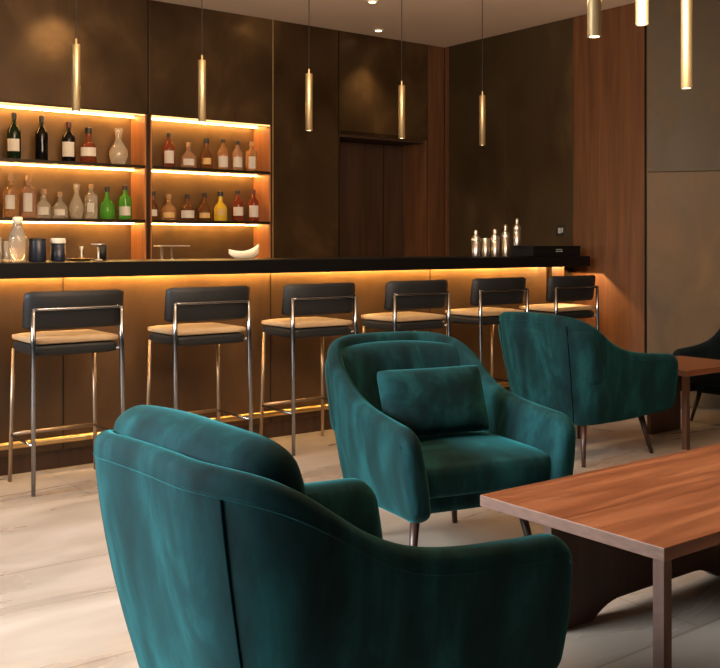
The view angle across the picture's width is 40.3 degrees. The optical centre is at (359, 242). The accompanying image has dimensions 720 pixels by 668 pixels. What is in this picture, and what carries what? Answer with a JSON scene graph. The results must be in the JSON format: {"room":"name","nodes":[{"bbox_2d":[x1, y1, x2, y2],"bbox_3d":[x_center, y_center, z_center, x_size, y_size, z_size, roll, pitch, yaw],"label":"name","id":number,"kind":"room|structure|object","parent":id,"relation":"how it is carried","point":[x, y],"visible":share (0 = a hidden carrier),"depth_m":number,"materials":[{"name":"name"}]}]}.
{"room":"lounge bar","nodes":[
{"label":"lounge bar","id":0,"kind":"room"},
{"bbox_2d":[0,0,444,258],"bbox_3d":[-2.997,-0.300,6.454,9.430,3.000,0.494,0,0,-37],"label":"wall","id":1,"kind":"structure","parent":0,"point":[37,37],"depth_m":7.91,"materials":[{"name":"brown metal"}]},
{"bbox_2d":[0,102,145,260],"bbox_3d":[-2.418,-0.350,6.758,1.921,1.196,0.280,0,0,-37],"label":"shelving","id":2,"kind":"object","parent":1,"relation":"attached to","point":[125,239],"visible":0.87,"depth_m":7.16,"materials":[{"name":"brown wood"}]},
{"bbox_2d":[3,174,18,217],"bbox_3d":[-2.407,-0.324,6.759,0.099,0.302,0.100,0,0,-37],"label":"liquor bottle","id":3,"kind":"object","parent":2,"relation":"on","point":[10,192],"visible":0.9,"depth_m":6.72,"materials":[{"name":"brown"}]},
{"bbox_2d":[7,113,20,158],"bbox_3d":[-2.391,-0.736,6.772,0.092,0.325,0.093,0,0,-37],"label":"liquor bottle","id":4,"kind":"object","parent":2,"relation":"on","point":[13,132],"visible":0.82,"depth_m":6.74,"materials":[{"name":"green glass"}]},
{"bbox_2d":[21,175,35,217],"bbox_3d":[-2.312,-0.322,6.832,0.093,0.298,0.093,0,0,-37],"label":"liquor bottle","id":5,"kind":"object","parent":2,"relation":"on","point":[28,193],"visible":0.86,"depth_m":6.79,"materials":[{"name":"brown"}]},
{"bbox_2d":[35,116,47,159],"bbox_3d":[-2.238,-0.734,6.888,0.088,0.320,0.088,0,0,-37],"label":"liquor bottle","id":6,"kind":"object","parent":2,"relation":"on","point":[41,135],"visible":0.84,"depth_m":6.85,"materials":[{"name":"black glass"}]},
{"bbox_2d":[36,189,50,217],"bbox_3d":[-2.227,-0.277,6.896,0.100,0.208,0.101,0,0,-37],"label":"liquor bottle","id":7,"kind":"object","parent":2,"relation":"on","point":[43,208],"visible":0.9,"depth_m":6.86,"materials":[{"name":"clear glass"}]},
{"bbox_2d":[52,192,67,217],"bbox_3d":[-2.133,-0.268,6.968,0.108,0.190,0.110,0,0,-37],"label":"liquor bottle","id":8,"kind":"object","parent":2,"relation":"on","point":[59,210],"visible":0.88,"depth_m":6.93,"materials":[{"name":"clear glass"}]},
{"bbox_2d":[62,122,74,161],"bbox_3d":[-2.084,-0.720,7.005,0.096,0.292,0.096,0,0,-37],"label":"liquor bottle","id":9,"kind":"object","parent":2,"relation":"on","point":[68,139],"visible":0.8,"depth_m":6.97,"materials":[{"name":"black glass"}]},
{"bbox_2d":[69,184,83,218],"bbox_3d":[-2.037,-0.298,7.041,0.104,0.252,0.104,0,0,-37],"label":"glass decanter","id":10,"kind":"object","parent":2,"relation":"on","point":[76,206],"visible":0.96,"depth_m":7.01,"materials":[{"name":"beige"}]},
{"bbox_2d":[80,127,96,162],"bbox_3d":[-1.966,-0.705,7.094,0.117,0.262,0.117,0,0,-37],"label":"liquor bottle","id":11,"kind":"object","parent":2,"relation":"on","point":[88,148],"visible":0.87,"depth_m":7.06,"materials":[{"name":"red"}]},
{"bbox_2d":[84,184,97,218],"bbox_3d":[-1.950,-0.300,7.106,0.082,0.255,0.083,0,0,-37],"label":"liquor bottle","id":12,"kind":"object","parent":2,"relation":"on","point":[90,199],"visible":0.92,"depth_m":7.08,"materials":[{"name":"clear glass"}]},
{"bbox_2d":[99,186,114,218],"bbox_3d":[-1.853,-0.293,7.180,0.112,0.242,0.112,0,0,-37],"label":"liquor bottle","id":13,"kind":"object","parent":2,"relation":"on","point":[106,209],"visible":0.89,"depth_m":7.14,"materials":[{"name":"green glass"}]},
{"bbox_2d":[109,128,127,163],"bbox_3d":[-1.783,-0.710,7.234,0.135,0.272,0.135,0,0,-37],"label":"glass decanter","id":14,"kind":"object","parent":2,"relation":"on","point":[118,153],"visible":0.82,"depth_m":7.19,"materials":[{"name":"beige"}]},
{"bbox_2d":[118,185,131,218],"bbox_3d":[-1.742,-0.300,7.264,0.098,0.255,0.099,0,0,-37],"label":"liquor bottle","id":15,"kind":"object","parent":2,"relation":"on","point":[124,201],"visible":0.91,"depth_m":7.23,"materials":[{"name":"green glass"}]},
{"bbox_2d":[148,0,148,115],"bbox_3d":[-1.560,-1.367,7.234,0.008,0.855,0.005,0,0,-37],"label":"trim","id":16,"kind":"structure","parent":1,"relation":"attached to","point":[148,0],"depth_m":7.23,"materials":[{"name":"grey metal"}]},
{"bbox_2d":[147,114,150,258],"bbox_3d":[-1.561,-0.350,7.243,0.023,1.200,0.014,0,0,-37],"label":"trim","id":17,"kind":"structure","parent":1,"relation":"attached to","point":[149,116],"depth_m":7.24,"materials":[{"name":"brown metal"}]},
{"bbox_2d":[151,115,270,258],"bbox_3d":[-1.211,-0.350,7.674,1.050,1.196,0.280,0,0,-37],"label":"shelving","id":18,"kind":"object","parent":1,"relation":"attached to","point":[212,239],"visible":0.66,"depth_m":7.79,"materials":[{"name":"brown wood"}]},
{"bbox_2d":[152,191,157,219],"bbox_3d":[-1.562,-0.282,7.401,0.075,0.220,0.076,0,0,-37],"label":"liquor bottle","id":19,"kind":"object","parent":18,"relation":"on","point":[154,205],"visible":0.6,"depth_m":7.38,"materials":[{"name":"brown glass"}]},
{"bbox_2d":[163,133,174,166],"bbox_3d":[-1.457,-0.708,7.480,0.088,0.268,0.089,0,0,-37],"label":"liquor bottle","id":20,"kind":"object","parent":18,"relation":"on","point":[168,148],"visible":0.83,"depth_m":7.45,"materials":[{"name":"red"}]},
{"bbox_2d":[161,194,176,219],"bbox_3d":[-1.459,-0.273,7.479,0.118,0.200,0.120,0,0,-37],"label":"liquor bottle","id":21,"kind":"object","parent":18,"relation":"on","point":[168,211],"visible":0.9,"depth_m":7.44,"materials":[{"name":"brown"}]},
{"bbox_2d":[180,194,194,219],"bbox_3d":[-1.333,-0.275,7.574,0.116,0.205,0.117,0,0,-37],"label":"liquor bottle","id":22,"kind":"object","parent":18,"relation":"on","point":[187,212],"visible":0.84,"depth_m":7.54,"materials":[{"name":"brown glass"}]},
{"bbox_2d":[180,142,196,167],"bbox_3d":[-1.326,-0.676,7.580,0.125,0.205,0.127,0,0,-37],"label":"liquor bottle","id":23,"kind":"object","parent":18,"relation":"on","point":[188,159],"visible":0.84,"depth_m":7.54,"materials":[{"name":"brown"}]},
{"bbox_2d":[197,192,211,220],"bbox_3d":[-1.216,-0.283,7.663,0.115,0.222,0.117,0,0,-37],"label":"liquor bottle","id":24,"kind":"object","parent":18,"relation":"on","point":[204,212],"visible":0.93,"depth_m":7.62,"materials":[{"name":"brown glass"}]},
{"bbox_2d":[200,138,212,168],"bbox_3d":[-1.202,-0.698,7.674,0.098,0.248,0.100,0,0,-37],"label":"liquor bottle","id":25,"kind":"object","parent":18,"relation":"on","point":[206,158],"visible":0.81,"depth_m":7.64,"materials":[{"name":"brown glass"}]},
{"bbox_2d":[214,191,226,220],"bbox_3d":[-1.103,-0.290,7.749,0.108,0.235,0.110,0,0,-37],"label":"liquor bottle","id":26,"kind":"object","parent":18,"relation":"on","point":[220,209],"visible":0.9,"depth_m":7.71,"materials":[{"name":"yellow glass"}]},
{"bbox_2d":[217,139,227,168],"bbox_3d":[-1.086,-0.700,7.763,0.087,0.252,0.087,0,0,-37],"label":"liquor bottle","id":27,"kind":"object","parent":18,"relation":"on","point":[222,154],"visible":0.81,"depth_m":7.73,"materials":[{"name":"brown glass"}]},
{"bbox_2d":[232,141,242,169],"bbox_3d":[-0.981,-0.696,7.842,0.083,0.245,0.083,0,0,-37],"label":"liquor bottle","id":28,"kind":"object","parent":18,"relation":"on","point":[237,155],"visible":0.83,"depth_m":7.81,"materials":[{"name":"brown"}]},
{"bbox_2d":[232,190,243,220],"bbox_3d":[-0.977,-0.297,7.845,0.091,0.250,0.091,0,0,-37],"label":"liquor bottle","id":29,"kind":"object","parent":18,"relation":"on","point":[237,205],"visible":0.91,"depth_m":7.81,"materials":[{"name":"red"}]},
{"bbox_2d":[245,142,257,170],"bbox_3d":[-0.877,-0.696,7.921,0.083,0.245,0.083,0,0,-37],"label":"liquor bottle","id":30,"kind":"object","parent":18,"relation":"on","point":[251,156],"visible":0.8,"depth_m":7.89,"materials":[{"name":"brown glass"}]},
{"bbox_2d":[248,190,258,220],"bbox_3d":[-0.862,-0.301,7.932,0.087,0.258,0.087,0,0,-37],"label":"liquor bottle","id":31,"kind":"object","parent":18,"relation":"on","point":[253,204],"visible":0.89,"depth_m":7.90,"materials":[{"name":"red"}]},
{"bbox_2d":[272,20,272,257],"bbox_3d":[-0.701,-0.772,7.886,0.008,2.045,0.005,0,0,-37],"label":"trim","id":32,"kind":"structure","parent":1,"relation":"attached to","point":[272,20],"depth_m":7.88,"materials":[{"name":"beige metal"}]},
{"bbox_2d":[338,31,339,256],"bbox_3d":[-0.178,-0.297,8.284,0.008,2.995,0.005,0,0,-37],"label":"trim","id":33,"kind":"structure","parent":1,"relation":"attached to","point":[338,31],"depth_m":8.28,"materials":[{"name":"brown metal"}]},
{"bbox_2d":[340,142,403,256],"bbox_3d":[0.015,0.150,8.855,0.961,2.100,0.041,0,0,-37],"label":"door","id":34,"kind":"structure","parent":1,"relation":"in","point":[371,175],"depth_m":8.90,"materials":[{"name":"brown wood"}]},
{"bbox_2d":[340,134,423,145],"bbox_3d":[0.102,-0.917,8.740,0.961,0.025,0.320,0,0,-37],"label":"trim","id":35,"kind":"structure","parent":1,"relation":"attached to","point":[343,137],"depth_m":8.73,"materials":[{"name":"brown wood"}]},
{"bbox_2d":[0,407,719,667],"bbox_3d":[0.315,1.250,2.876,10.380,0.100,10.200,0,0,-37],"label":"floor","id":36,"kind":"structure","parent":0,"point":[60,605],"depth_m":3.54,"materials":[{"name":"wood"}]},
{"bbox_2d":[8,289,124,496],"bbox_3d":[-1.476,0.716,4.922,0.502,0.966,0.395,0,0,-37],"label":"bar stool","id":37,"kind":"object","parent":36,"relation":"on","point":[48,310],"visible":0.97,"depth_m":4.81,"materials":[{"name":"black leather"}]},
{"bbox_2d":[146,285,252,431],"bbox_3d":[-0.887,0.716,5.369,0.502,0.966,0.395,0,0,-37],"label":"bar stool","id":38,"kind":"object","parent":36,"relation":"on","point":[182,304],"visible":0.98,"depth_m":5.25,"materials":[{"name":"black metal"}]},
{"bbox_2d":[0,255,589,475],"bbox_3d":[-1.038,0.649,5.791,6.550,1.099,0.640,0,0,-37],"label":"bar counter","id":39,"kind":"object","parent":36,"relation":"on","point":[64,396],"depth_m":5.70,"materials":[{"name":"black stone"}]},
{"bbox_2d":[0,237,1,261],"bbox_3d":[-1.920,0.035,5.197,0.040,0.130,0.038,0,0,-37],"label":"glass tumbler","id":40,"kind":"object","parent":39,"relation":"on","point":[0,237],"visible":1,"depth_m":5.19,"materials":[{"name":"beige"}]},
{"bbox_2d":[2,241,9,261],"bbox_3d":[-1.885,0.044,5.223,0.040,0.110,0.038,0,0,-37],"label":"glass tumbler","id":41,"kind":"object","parent":39,"relation":"on","point":[5,244],"visible":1,"depth_m":5.21,"materials":[{"name":"beige"}]},
{"bbox_2d":[8,217,26,261],"bbox_3d":[-1.838,-0.021,5.259,0.097,0.240,0.097,0,0,-37],"label":"glass carafe","id":42,"kind":"object","parent":39,"relation":"on","point":[17,237],"visible":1,"depth_m":5.23,"materials":[{"name":"beige"}]},
{"bbox_2d":[28,238,45,260],"bbox_3d":[-1.752,0.036,5.324,0.093,0.126,0.093,0,0,-37],"label":"canister","id":43,"kind":"object","parent":39,"relation":"on","point":[36,246],"visible":0.98,"depth_m":5.28,"materials":[{"name":"black metal"}]},
{"bbox_2d":[50,238,65,260],"bbox_3d":[-1.662,0.036,5.393,0.082,0.127,0.082,0,0,-37],"label":"canister","id":44,"kind":"object","parent":39,"relation":"on","point":[57,244],"visible":0.87,"depth_m":5.36,"materials":[{"name":"black ceramic"}]},
{"bbox_2d":[66,258,93,260],"bbox_3d":[-1.562,0.092,5.468,0.156,0.014,0.156,0,0,-37],"label":"serving tray","id":45,"kind":"object","parent":39,"relation":"on","point":[70,259],"visible":0.98,"depth_m":5.42,"materials":[{"name":"gold metal"}]},
{"bbox_2d":[79,246,83,258],"bbox_3d":[-1.556,0.056,5.473,0.036,0.075,0.036,0,0,-37],"label":"jigger","id":46,"kind":"object","parent":45,"relation":"on","point":[80,247],"visible":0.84,"depth_m":5.46,"materials":[{"name":"silver metal"}]},
{"bbox_2d":[91,244,105,260],"bbox_3d":[-1.477,0.051,5.533,0.080,0.096,0.080,0,0,-37],"label":"cake stand","id":47,"kind":"object","parent":39,"relation":"on","point":[98,245],"visible":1,"depth_m":5.53,"materials":[{"name":"silver metal"}]},
{"bbox_2d":[96,245,106,259],"bbox_3d":[-1.495,0.057,5.670,0.060,0.085,0.060,0,0,-37],"label":"cup","id":48,"kind":"object","parent":39,"relation":"on","point":[103,248],"visible":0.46,"depth_m":5.65,"materials":[{"name":"black"}]},
{"bbox_2d":[154,245,189,259],"bbox_3d":[-1.114,0.057,5.808,0.200,0.086,0.080,0,0,-37],"label":"serving stand","id":49,"kind":"object","parent":39,"relation":"on","point":[161,246],"visible":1,"depth_m":5.77,"materials":[{"name":"silver metal"}]},
{"bbox_2d":[229,244,258,258],"bbox_3d":[-0.722,0.054,6.106,0.216,0.097,0.084,0,0,-37],"label":"dish","id":50,"kind":"object","parent":39,"relation":"on","point":[248,254],"visible":0.94,"depth_m":6.08,"materials":[{"name":"beige ceramic"}]},
{"bbox_2d":[0,255,589,278],"bbox_3d":[-1.038,0.139,5.791,6.550,0.078,0.640,0,0,-37],"label":"countertop","id":51,"kind":"structure","parent":39,"relation":"on","point":[136,267],"depth_m":5.79,"materials":[{"name":"black stone"}]},
{"bbox_2d":[471,230,480,256],"bbox_3d":[0.857,0.002,7.242,0.072,0.195,0.072,0,0,-37],"label":"cocktail shaker","id":52,"kind":"object","parent":39,"relation":"on","point":[475,240],"visible":1,"depth_m":7.22,"materials":[{"name":"silver metal"}]},
{"bbox_2d":[481,238,489,255],"bbox_3d":[0.935,0.032,7.301,0.066,0.135,0.066,0,0,-37],"label":"cocktail shaker","id":53,"kind":"object","parent":39,"relation":"on","point":[485,242],"visible":1,"depth_m":7.27,"materials":[{"name":"silver metal"}]},
{"bbox_2d":[490,229,499,255],"bbox_3d":[1.014,-0.003,7.361,0.072,0.205,0.072,0,0,-37],"label":"cocktail shaker","id":54,"kind":"object","parent":39,"relation":"on","point":[494,240],"visible":0.91,"depth_m":7.33,"materials":[{"name":"silver metal"}]},
{"bbox_2d":[501,224,509,255],"bbox_3d":[1.103,-0.021,7.428,0.068,0.240,0.068,0,0,-37],"label":"cocktail shaker","id":55,"kind":"object","parent":39,"relation":"on","point":[505,236],"visible":0.9,"depth_m":7.40,"materials":[{"name":"silver metal"}]},
{"bbox_2d":[511,246,580,255],"bbox_3d":[1.421,0.060,7.481,0.536,0.078,0.228,0,0,-37],"label":"box","id":56,"kind":"object","parent":39,"relation":"on","point":[515,250],"visible":0.97,"depth_m":7.36,"materials":[{"name":"black leather"}]},
{"bbox_2d":[513,218,520,245],"bbox_3d":[1.175,-0.082,7.332,0.060,0.205,0.060,0,0,-37],"label":"cocktail shaker","id":57,"kind":"object","parent":56,"relation":"on","point":[516,228],"visible":1,"depth_m":7.31,"materials":[{"name":"silver metal"}]},
{"bbox_2d":[259,282,357,455],"bbox_3d":[-0.305,0.716,5.810,0.502,0.966,0.395,0,0,-37],"label":"bar stool","id":58,"kind":"object","parent":36,"relation":"on","point":[316,298],"visible":0.98,"depth_m":5.69,"materials":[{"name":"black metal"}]},
{"bbox_2d":[93,405,571,667],"bbox_3d":[-0.091,0.770,2.135,0.884,0.865,0.728,0,0,-40],"label":"velvet armchair","id":59,"kind":"object","parent":36,"relation":"on","point":[221,552],"visible":1,"depth_m":1.80,"materials":[{"name":"teal fabric"}]},
{"bbox_2d":[113,405,306,495],"bbox_3d":[-0.321,0.556,1.993,0.243,0.438,0.590,0,0,-40],"label":"cushion","id":60,"kind":"object","parent":59,"relation":"on","point":[234,454],"depth_m":1.80,"materials":[{"name":"teal fabric"}]},
{"bbox_2d":[361,279,450,336],"bbox_3d":[0.288,0.716,6.261,0.502,0.966,0.395,0,0,-37],"label":"bar stool","id":61,"kind":"object","parent":36,"relation":"on","point":[416,294],"visible":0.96,"depth_m":6.12,"materials":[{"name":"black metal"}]},
{"bbox_2d":[325,331,575,545],"bbox_3d":[0.290,0.792,3.832,0.728,0.820,0.884,0,0,-25],"label":"velvet armchair","id":62,"kind":"object","parent":36,"relation":"on","point":[412,477],"visible":0.82,"depth_m":3.62,"materials":[{"name":"teal fabric"}]},
{"bbox_2d":[325,340,460,430],"bbox_3d":[0.156,0.596,4.117,0.680,0.361,0.252,0,0,-25],"label":"cushion","id":63,"kind":"object","parent":62,"relation":"on","point":[361,360],"depth_m":4.06,"materials":[{"name":"teal fabric"}]},
{"bbox_2d":[377,365,488,435],"bbox_3d":[0.283,0.606,3.762,0.447,0.249,0.168,0,0,-27],"label":"lumbar pillow","id":64,"kind":"object","parent":62,"relation":"on","point":[440,400],"visible":0.92,"depth_m":3.70,"materials":[{"name":"teal fabric"}]},
{"bbox_2d":[417,430,550,497],"bbox_3d":[0.319,0.819,3.772,0.595,0.161,0.690,0,0,-25],"label":"seat cushion","id":65,"kind":"object","parent":62,"relation":"on","point":[471,463],"depth_m":3.52,"materials":[{"name":"teal fabric"}]},
{"bbox_2d":[445,277,528,381],"bbox_3d":[0.866,0.716,6.699,0.502,0.966,0.395,0,0,-37],"label":"bar stool","id":66,"kind":"object","parent":36,"relation":"on","point":[484,291],"visible":0.77,"depth_m":6.54,"materials":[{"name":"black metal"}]},
{"bbox_2d":[520,275,598,330],"bbox_3d":[1.451,0.716,7.144,0.502,0.966,0.395,0,0,-37],"label":"bar stool","id":67,"kind":"object","parent":36,"relation":"on","point":[581,287],"visible":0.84,"depth_m":7.00,"materials":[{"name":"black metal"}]},
{"bbox_2d":[498,312,677,466],"bbox_3d":[1.265,0.792,5.624,0.884,0.820,0.728,0,0,-37],"label":"velvet armchair","id":68,"kind":"object","parent":36,"relation":"on","point":[566,365],"visible":0.94,"depth_m":5.31,"materials":[{"name":"teal fabric"}]},
{"bbox_2d":[480,443,719,667],"bbox_3d":[1.110,0.975,3.087,1.400,0.449,0.645,0,0,-37],"label":"coffee table","id":69,"kind":"object","parent":36,"relation":"on","point":[627,528],"visible":0.93,"depth_m":2.92,"materials":[{"name":"brown wood"}]},
{"bbox_2d":[647,356,719,449],"bbox_3d":[1.996,0.970,6.054,0.640,0.459,0.490,0,0,-37],"label":"coffee table","id":70,"kind":"object","parent":36,"relation":"on","point":[670,419],"visible":0.48,"depth_m":6.07,"materials":[{"name":"brown wood"}]},
{"bbox_2d":[673,329,719,420],"bbox_3d":[2.575,0.853,6.587,0.751,0.697,0.618,0,0,-37],"label":"armchair","id":71,"kind":"object","parent":36,"relation":"on","point":[709,349],"visible":0.54,"depth_m":6.60,"materials":[{"name":"fabric"}]},
{"bbox_2d":[690,372,719,386],"bbox_3d":[2.529,0.876,6.553,0.586,0.137,0.506,0,0,-37],"label":"seat cushion","id":72,"kind":"object","parent":71,"relation":"on","point":[713,379],"depth_m":6.42,"materials":[{"name":"black fabric"}]},
{"bbox_2d":[154,0,635,47],"bbox_3d":[0.315,-1.850,2.876,10.380,0.100,10.200,0,0,-37],"label":"ceiling","id":73,"kind":"structure","parent":0,"point":[440,23],"depth_m":7.72,"materials":[{"name":"paint"}]},
{"bbox_2d":[72,0,79,111],"bbox_3d":[-1.521,-1.252,5.248,0.084,1.094,0.084,0,0,-37],"label":"pendant lamp","id":74,"kind":"object","parent":73,"relation":"hanging from","point":[75,47],"visible":1,"depth_m":5.23,"materials":[{"name":"gold metal"}]},
{"bbox_2d":[198,55,205,121],"bbox_3d":[-0.919,-1.252,5.705,0.084,1.094,0.084,0,0,-37],"label":"pendant lamp","id":75,"kind":"object","parent":73,"relation":"hanging from","point":[201,63],"visible":1,"depth_m":5.69,"materials":[{"name":"gold metal"}]},
{"bbox_2d":[305,69,312,130],"bbox_3d":[-0.320,-1.252,6.160,0.084,1.094,0.084,0,0,-37],"label":"pendant lamp","id":76,"kind":"object","parent":73,"relation":"hanging from","point":[308,76],"visible":1,"depth_m":6.14,"materials":[{"name":"gold metal"}]},
{"bbox_2d":[367,0,377,3],"bbox_3d":[0.092,-1.794,7.289,0.084,0.012,0.084,0,0,-37],"label":"recessed light","id":77,"kind":"object","parent":73,"relation":"in","point":[368,1],"visible":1,"depth_m":7.27,"materials":[{"name":"beige ceramic"}]},
{"bbox_2d":[398,0,404,138],"bbox_3d":[0.282,-1.252,6.617,0.084,1.094,0.084,0,0,-37],"label":"pendant lamp","id":78,"kind":"object","parent":73,"relation":"hanging from","point":[401,88],"visible":1,"depth_m":6.60,"materials":[{"name":"gold metal"}]},
{"bbox_2d":[479,0,485,145],"bbox_3d":[0.883,-1.252,7.073,0.084,1.094,0.084,0,0,-37],"label":"pendant lamp","id":79,"kind":"object","parent":73,"relation":"hanging from","point":[482,98],"visible":1,"depth_m":7.06,"materials":[{"name":"gold metal"}]},
{"bbox_2d":[587,0,601,38],"bbox_3d":[0.752,-1.230,3.144,0.084,1.140,0.084,0,0,-37],"label":"pendant lamp","id":80,"kind":"object","parent":73,"relation":"hanging from","point":[594,7],"visible":1,"depth_m":3.13,"materials":[{"name":"gold metal"}]},
{"bbox_2d":[636,0,648,25],"bbox_3d":[1.008,-1.290,3.502,0.084,1.020,0.084,0,0,-37],"label":"pendant lamp","id":81,"kind":"object","parent":73,"relation":"hanging from","point":[642,6],"visible":1,"depth_m":3.48,"materials":[{"name":"gold metal"}]},
{"bbox_2d":[681,0,691,88],"bbox_3d":[1.333,-1.215,4.000,0.084,1.170,0.084,0,0,-37],"label":"pendant lamp","id":82,"kind":"object","parent":73,"relation":"hanging from","point":[686,5],"visible":1,"depth_m":3.98,"materials":[{"name":"gold metal"}]},
{"bbox_2d":[445,3,643,352],"bbox_3d":[1.360,-0.300,8.377,0.164,3.000,2.700,0,0,-37],"label":"wall","id":83,"kind":"structure","parent":0,"point":[564,145],"depth_m":7.89,"materials":[{"name":"brown wood"}]},
{"bbox_2d":[556,225,565,235],"bbox_3d":[1.616,-0.100,7.894,0.012,0.090,0.100,0,0,-37],"label":"wall switch","id":84,"kind":"object","parent":83,"relation":"attached to","point":[560,229],"visible":1,"depth_m":7.88,"materials":[{"name":"silver plastic"}]},
{"bbox_2d":[644,25,646,352],"bbox_3d":[2.113,-0.297,7.256,0.017,2.995,0.008,0,0,-37],"label":"trim","id":85,"kind":"structure","parent":83,"relation":"attached to","point":[645,26],"depth_m":7.25,"materials":[{"name":"grey metal"}]},
{"bbox_2d":[647,0,719,408],"bbox_3d":[2.913,-0.300,7.095,1.610,3.000,0.164,0,0,17],"label":"wall","id":86,"kind":"structure","parent":0,"point":[683,125],"depth_m":7.17,"materials":[{"name":"paint"}]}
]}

